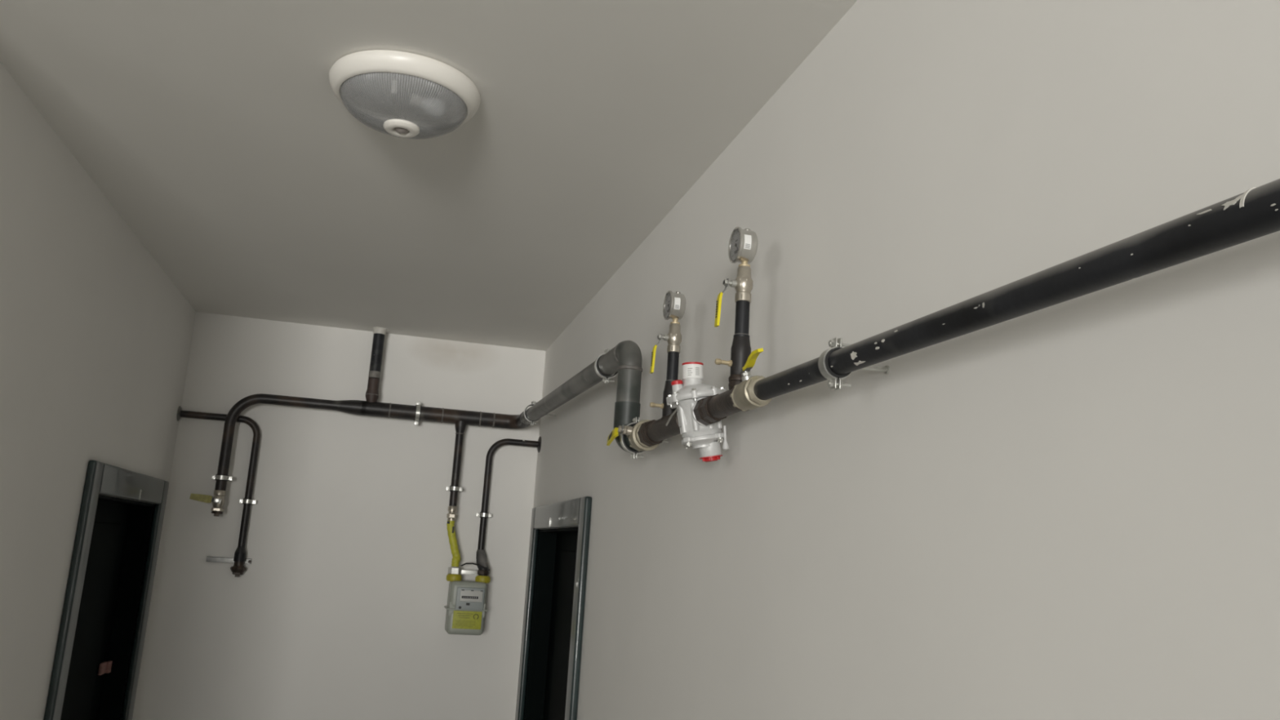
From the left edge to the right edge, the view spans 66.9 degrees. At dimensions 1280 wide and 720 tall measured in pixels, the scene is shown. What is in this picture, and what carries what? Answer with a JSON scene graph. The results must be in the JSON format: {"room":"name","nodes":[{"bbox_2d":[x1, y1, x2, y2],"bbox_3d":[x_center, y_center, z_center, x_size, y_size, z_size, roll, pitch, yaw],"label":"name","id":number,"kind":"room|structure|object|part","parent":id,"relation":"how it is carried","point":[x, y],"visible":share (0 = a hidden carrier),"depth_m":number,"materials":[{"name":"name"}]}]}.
{"room":"apartment building hallway","nodes":[
{"label":"apartment building hallway","id":0,"kind":"room"},
{"bbox_2d":[0,62,195,719],"bbox_3d":[-1.832,0.900,2.799,0.150,2.837,2.882,6,-12,-14],"label":"wall","id":1,"kind":"structure","parent":0,"point":[95,335],"depth_m":2.76,"materials":[{"name":"paint"}]},
{"bbox_2d":[43,460,168,719],"bbox_3d":[-2.020,1.418,3.423,0.161,2.051,1.150,6,-12,-14],"label":"door","id":2,"kind":"structure","parent":1,"relation":"in","point":[90,672],"depth_m":3.75,"materials":[{"name":"metal"}]},
{"bbox_2d":[132,311,546,719],"bbox_3d":[-1.364,1.267,4.454,1.932,2.837,0.150,6,-12,-14],"label":"wall","id":3,"kind":"structure","parent":0,"point":[337,611],"depth_m":4.46,"materials":[{"name":"paint"}]},
{"bbox_2d":[176,405,260,577],"bbox_3d":[-1.916,0.583,4.316,0.393,0.732,0.068,6,-12,-14],"label":"gas pipe","id":4,"kind":"object","parent":3,"relation":"attached to","point":[238,568],"visible":0.97,"depth_m":4.34,"materials":[{"name":"metal"}]},
{"bbox_2d":[211,474,232,481],"bbox_3d":[-1.856,0.527,4.315,0.085,0.026,0.124,6,-12,-14],"label":"clamp","id":5,"kind":"object","parent":3,"relation":"attached to","point":[218,477],"visible":1,"depth_m":4.26,"materials":[{"name":"silver metal"}]},
{"bbox_2d":[205,555,251,564],"bbox_3d":[-1.827,0.890,4.308,0.188,0.024,0.023,6,-12,-14],"label":"bracket","id":6,"kind":"object","parent":3,"relation":"attached to","point":[214,559],"visible":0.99,"depth_m":4.30,"materials":[{"name":"metal"}]},
{"bbox_2d":[239,497,256,504],"bbox_3d":[-1.762,0.636,4.355,0.071,0.026,0.057,6,-12,-14],"label":"clamp","id":7,"kind":"object","parent":3,"relation":"attached to","point":[245,500],"visible":1,"depth_m":4.33,"materials":[{"name":"silver metal"}]},
{"bbox_2d":[413,401,421,424],"bbox_3d":[-1.052,0.254,4.579,0.026,0.108,0.135,6,-12,-14],"label":"clamp","id":8,"kind":"object","parent":3,"relation":"attached to","point":[418,406],"visible":0.97,"depth_m":4.52,"materials":[{"name":"silver metal"}]},
{"bbox_2d":[445,485,462,492],"bbox_3d":[-0.877,0.608,4.568,0.075,0.026,0.119,6,-12,-14],"label":"clamp","id":9,"kind":"object","parent":3,"relation":"attached to","point":[451,488],"visible":1,"depth_m":4.52,"materials":[{"name":"silver metal"}]},
{"bbox_2d":[444,569,490,635],"bbox_3d":[-0.799,1.111,4.453,0.201,0.283,0.199,6,-12,-14],"label":"gas meter","id":10,"kind":"object","parent":3,"relation":"attached to","point":[466,599],"depth_m":4.37,"materials":[{"name":"grey paint"}]},
{"bbox_2d":[448,566,461,574],"bbox_3d":[-0.852,0.967,4.457,0.060,0.034,0.052,6,-12,-14],"label":"connector","id":11,"kind":"object","parent":10,"relation":"attached to","point":[452,570],"visible":1,"depth_m":4.44,"materials":[{"name":"metal"}]},
{"bbox_2d":[446,520,460,566],"bbox_3d":[-0.863,0.846,4.484,0.079,0.215,0.044,4,-12,-4],"label":"gas hose","id":12,"kind":"object","parent":11,"relation":"attached to","point":[455,559],"visible":1,"depth_m":4.47,"materials":[{"name":"yellow rubber"}]},
{"bbox_2d":[455,613,479,626],"bbox_3d":[-0.777,1.168,4.355,0.102,0.056,0.001,6,-12,-14],"label":"print","id":13,"kind":"object","parent":10,"relation":"attached to","point":[462,620],"depth_m":4.36,"materials":[{"name":"yellow paper"}]},
{"bbox_3d":[-0.805,0.991,4.532,0.100,0.020,0.090,6,-12,-14],"label":"meter bracket","id":14,"kind":"part","parent":10,"relation":"part of","materials":[{"name":"silver metal"}]},
{"bbox_3d":[-0.760,1.065,4.371,0.100,0.050,0.004,6,-12,-14],"label":"index plate","id":15,"kind":"part","parent":10,"relation":"part of","materials":[{"name":"grey plastic"}]},
{"bbox_2d":[460,562,489,570],"bbox_3d":[-0.756,0.950,4.457,0.134,0.033,0.016,6,-12,-11],"label":"cable","id":16,"kind":"object","parent":10,"relation":"attached to","point":[484,567],"visible":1,"depth_m":4.45,"materials":[{"name":"black rubber"}]},
{"bbox_2d":[475,511,491,518],"bbox_3d":[-0.743,0.737,4.603,0.071,0.026,0.077,6,-12,-14],"label":"clamp","id":17,"kind":"object","parent":3,"relation":"attached to","point":[482,514],"visible":1,"depth_m":4.57,"materials":[{"name":"silver metal"}]},
{"bbox_2d":[475,435,541,575],"bbox_3d":[-0.615,0.689,4.618,0.279,0.678,0.100,9,-13,-24],"label":"gas pipe","id":18,"kind":"object","parent":3,"relation":"attached to","point":[481,557],"visible":0.98,"depth_m":4.60,"materials":[{"name":"metal"}]},
{"bbox_2d":[0,0,857,351],"bbox_3d":[-1.325,-1.250,-0.531,4.816,0.100,10.532,6,-12,-14],"label":"ceiling","id":19,"kind":"structure","parent":0,"point":[219,132],"depth_m":2.41,"materials":[{"name":"paint"}]},
{"bbox_2d":[328,49,480,137],"bbox_3d":[-0.518,-0.550,2.127,0.326,0.110,0.326,6,-12,-14],"label":"ceiling lamp","id":20,"kind":"object","parent":19,"relation":"attached to","point":[408,94],"visible":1,"depth_m":2.10,"materials":[{"name":"white plastic"}]},
{"bbox_3d":[-0.455,-0.554,2.126,0.060,0.045,0.045,6,-12,-14],"label":"bulb","id":21,"kind":"part","parent":20,"relation":"part of","materials":[{"name":"white glass"}]},
{"bbox_2d":[214,326,642,506],"bbox_3d":[-0.903,0.055,3.474,1.373,0.821,2.262,6,-12,-14],"label":"gas pipe","id":22,"kind":"object","parent":19,"relation":"attached to","point":[625,358],"visible":0.92,"depth_m":4.36,"materials":[{"name":"metal"}]},
{"bbox_2d":[189,489,226,516],"bbox_3d":[-1.893,0.624,4.242,0.139,0.113,0.068,6,-12,-14],"label":"valve","id":23,"kind":"object","parent":22,"relation":"attached to","point":[218,500],"visible":1,"depth_m":4.24,"materials":[{"name":"silver metal"}]},
{"bbox_3d":[-1.855,0.611,4.224,0.050,0.021,0.006,5,-12,-7],"label":"lever handle","id":24,"kind":"part","parent":23,"relation":"part of","materials":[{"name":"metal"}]},
{"bbox_3d":[-1.845,0.615,4.233,0.031,0.022,0.023,6,-12,-14],"label":"valve stem","id":25,"kind":"part","parent":23,"relation":"part of","materials":[{"name":"metal"}]},
{"bbox_2d":[446,506,457,520],"bbox_3d":[-0.875,0.714,4.511,0.046,0.068,0.042,6,-12,-14],"label":"connector","id":26,"kind":"object","parent":22,"relation":"attached to","point":[451,516],"visible":1,"depth_m":4.50,"materials":[{"name":"silver metal"}]},
{"bbox_2d":[606,419,659,451],"bbox_3d":[-0.016,0.200,2.506,0.112,0.079,0.185,6,-12,-14],"label":"valve","id":27,"kind":"object","parent":22,"relation":"attached to","point":[632,432],"visible":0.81,"depth_m":2.45,"materials":[{"name":"silver metal"}]},
{"bbox_3d":[-0.036,0.180,2.466,0.040,0.026,0.026,6,-12,-14],"label":"valve stem","id":28,"kind":"part","parent":27,"relation":"part of","materials":[{"name":"silver metal"}]},
{"bbox_2d":[637,411,679,446],"bbox_3d":[0.069,0.154,2.256,0.065,0.065,0.343,6,-12,-14],"label":"pipe tee","id":29,"kind":"object","parent":27,"relation":"attached to","point":[651,433],"visible":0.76,"depth_m":2.28,"materials":[{"name":"metal"}]},
{"bbox_2d":[649,351,679,419],"bbox_3d":[0.061,0.063,2.271,0.072,0.166,0.043,6,-12,-14],"label":"riser pipe","id":30,"kind":"object","parent":29,"relation":"on","point":[673,357],"visible":0.62,"depth_m":2.27,"materials":[{"name":"metal"}]},
{"bbox_2d":[649,323,681,373],"bbox_3d":[0.063,-0.026,2.288,0.071,0.123,0.036,6,-12,-14],"label":"valve","id":31,"kind":"object","parent":30,"relation":"attached to","point":[673,338],"visible":0.98,"depth_m":2.28,"materials":[{"name":"silver metal"}]},
{"bbox_3d":[0.055,-0.053,2.291,0.026,0.015,0.015,6,-12,-14],"label":"valve stem","id":32,"kind":"part","parent":31,"relation":"part of","materials":[{"name":"metal"}]},
{"bbox_2d":[662,290,685,324],"bbox_3d":[0.083,-0.124,2.312,0.039,0.085,0.071,6,-12,-14],"label":"pressure gauge","id":33,"kind":"object","parent":31,"relation":"on","point":[674,304],"visible":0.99,"depth_m":2.29,"materials":[{"name":"silver metal"}]},
{"bbox_3d":[0.084,-0.091,2.306,0.023,0.020,0.023,6,-12,-14],"label":"gauge stem","id":34,"kind":"part","parent":33,"relation":"part of","materials":[{"name":"gold metal"}]},
{"bbox_2d":[665,361,728,462],"bbox_3d":[0.113,0.115,2.077,0.128,0.208,0.184,6,-12,-14],"label":"gas regulator","id":35,"kind":"object","parent":29,"relation":"attached to","point":[706,438],"visible":0.9,"depth_m":2.02,"materials":[{"name":"metal"}]},
{"bbox_2d":[671,379,683,385],"bbox_3d":[0.079,0.049,2.062,0.026,0.014,0.025,6,-12,-14],"label":"cap","id":36,"kind":"object","parent":35,"relation":"attached to","point":[678,382],"depth_m":2.05,"materials":[{"name":"red plastic"}]},
{"bbox_2d":[671,383,683,394],"bbox_3d":[0.082,0.065,2.060,0.028,0.029,0.026,6,-12,-14],"label":"vent","id":37,"kind":"object","parent":35,"relation":"attached to","point":[675,387],"depth_m":2.05,"materials":[{"name":"metal"}]},
{"bbox_2d":[687,367,699,375],"bbox_3d":[0.113,0.024,2.047,0.026,0.018,0.004,4,-12,-1],"label":"print","id":38,"kind":"object","parent":35,"relation":"on","point":[691,371],"depth_m":2.05,"materials":[{"name":"grey paper"}]},
{"bbox_2d":[693,380,749,425],"bbox_3d":[0.166,0.086,1.899,0.059,0.061,0.223,6,-12,-14],"label":"pipe tee","id":39,"kind":"object","parent":35,"relation":"attached to","point":[709,410],"visible":0.66,"depth_m":1.90,"materials":[{"name":"metal"}]},
{"bbox_2d":[715,300,751,381],"bbox_3d":[0.179,-0.036,1.842,0.072,0.156,0.043,6,-12,-14],"label":"riser pipe","id":40,"kind":"object","parent":39,"relation":"on","point":[740,349],"visible":0.87,"depth_m":1.83,"materials":[{"name":"metal"}]},
{"bbox_2d":[714,265,752,327],"bbox_3d":[0.181,-0.121,1.859,0.071,0.123,0.036,6,-12,-14],"label":"valve","id":41,"kind":"object","parent":40,"relation":"attached to","point":[743,283],"visible":0.95,"depth_m":1.85,"materials":[{"name":"silver metal"}]},
{"bbox_3d":[0.162,-0.141,1.857,0.012,0.030,0.013,6,-12,-14],"label":"lever handle","id":42,"kind":"part","parent":41,"relation":"part of","materials":[{"name":"metal"}]},
{"bbox_3d":[0.174,-0.148,1.862,0.026,0.015,0.015,6,-12,-14],"label":"valve stem","id":43,"kind":"part","parent":41,"relation":"part of","materials":[{"name":"metal"}]},
{"bbox_2d":[728,226,758,266],"bbox_3d":[0.201,-0.217,1.882,0.039,0.083,0.071,6,-12,-14],"label":"pressure gauge","id":44,"kind":"object","parent":41,"relation":"on","point":[743,243],"visible":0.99,"depth_m":1.86,"materials":[{"name":"silver metal"}]},
{"bbox_3d":[0.202,-0.186,1.877,0.023,0.020,0.023,6,-12,-14],"label":"gauge stem","id":45,"kind":"part","parent":44,"relation":"part of","materials":[{"name":"gold metal"}]},
{"bbox_2d":[722,425,728,449],"bbox_3d":[0.179,0.162,2.008,0.014,0.050,0.014,-5,-14,36],"label":"vent","id":46,"kind":"object","parent":35,"relation":"attached to","point":[725,446],"depth_m":2.00,"materials":[{"name":"metal"}]},
{"bbox_2d":[619,417,668,459],"bbox_3d":[0.011,0.206,2.527,0.128,0.109,0.026,6,-12,-14],"label":"clamp","id":47,"kind":"object","parent":22,"relation":"attached to","point":[633,454],"visible":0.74,"depth_m":2.51,"materials":[{"name":"silver metal"}]},
{"bbox_3d":[0.050,0.210,2.537,0.048,0.016,0.018,6,-12,-14],"label":"wall rod","id":48,"kind":"part","parent":47,"relation":"part of","materials":[{"name":"metal"}]},
{"bbox_2d":[523,0,1279,719],"bbox_3d":[0.836,0.440,-0.259,0.150,2.837,10.232,6,-12,-14],"label":"wall","id":49,"kind":"structure","parent":0,"point":[1069,509],"depth_m":1.27,"materials":[{"name":"paint"}]},
{"bbox_2d":[523,400,556,425],"bbox_3d":[-0.446,0.240,4.327,0.146,0.109,0.026,6,-12,-14],"label":"clamp","id":50,"kind":"object","parent":49,"relation":"attached to","point":[533,402],"visible":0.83,"depth_m":4.31,"materials":[{"name":"silver metal"}]},
{"bbox_3d":[-0.407,0.245,4.337,0.066,0.016,0.018,6,-12,-14],"label":"wall rod","id":51,"kind":"part","parent":50,"relation":"part of","materials":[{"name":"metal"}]},
{"bbox_2d":[515,496,591,719],"bbox_3d":[-0.338,1.597,3.795,0.161,2.051,1.230,6,-12,-14],"label":"door","id":52,"kind":"structure","parent":49,"relation":"in","point":[557,611],"depth_m":4.23,"materials":[{"name":"metal"}]},
{"bbox_2d":[594,348,617,383],"bbox_3d":[-0.066,0.022,2.916,0.143,0.104,0.026,6,-12,-14],"label":"clamp","id":53,"kind":"object","parent":49,"relation":"attached to","point":[606,378],"visible":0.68,"depth_m":2.89,"materials":[{"name":"silver metal"}]},
{"bbox_2d":[817,337,889,390],"bbox_3d":[0.321,0.009,1.450,0.110,0.077,0.026,6,-12,-14],"label":"clamp","id":54,"kind":"object","parent":49,"relation":"attached to","point":[834,382],"visible":0.77,"depth_m":1.44,"materials":[{"name":"silver metal"}]},
{"bbox_3d":[0.344,0.012,1.456,0.062,0.016,0.018,6,-12,-14],"label":"wall rod","id":55,"kind":"part","parent":54,"relation":"part of","materials":[{"name":"metal"}]},
{"bbox_3d":[-0.072,-0.738,-5.753,4.816,2.837,0.150,6,-12,-14],"label":"wall","id":56,"kind":"structure","parent":0,"visible":0},
{"bbox_2d":[753,178,1279,399],"bbox_3d":[1.129,-0.531,-1.653,0.038,0.132,7.088,6,-12,-14],"label":"gas pipe","id":57,"kind":"object","parent":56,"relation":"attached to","point":[1254,213],"visible":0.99,"depth_m":0.93,"materials":[{"name":"black metal"}]},
{"bbox_2d":[729,347,772,411],"bbox_3d":[0.209,0.039,1.747,0.057,0.096,0.128,6,-12,-14],"label":"valve","id":58,"kind":"object","parent":57,"relation":"attached to","point":[744,397],"visible":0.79,"depth_m":1.74,"materials":[{"name":"metal"}]},
{"bbox_3d":[0.194,0.016,1.765,0.013,0.011,0.039,6,-12,-12],"label":"lever handle","id":59,"kind":"part","parent":58,"relation":"part of","materials":[{"name":"metal"}]},
{"bbox_3d":[0.196,0.028,1.771,0.022,0.031,0.020,6,-12,-14],"label":"valve stem","id":60,"kind":"part","parent":58,"relation":"part of","materials":[{"name":"metal"}]}
]}

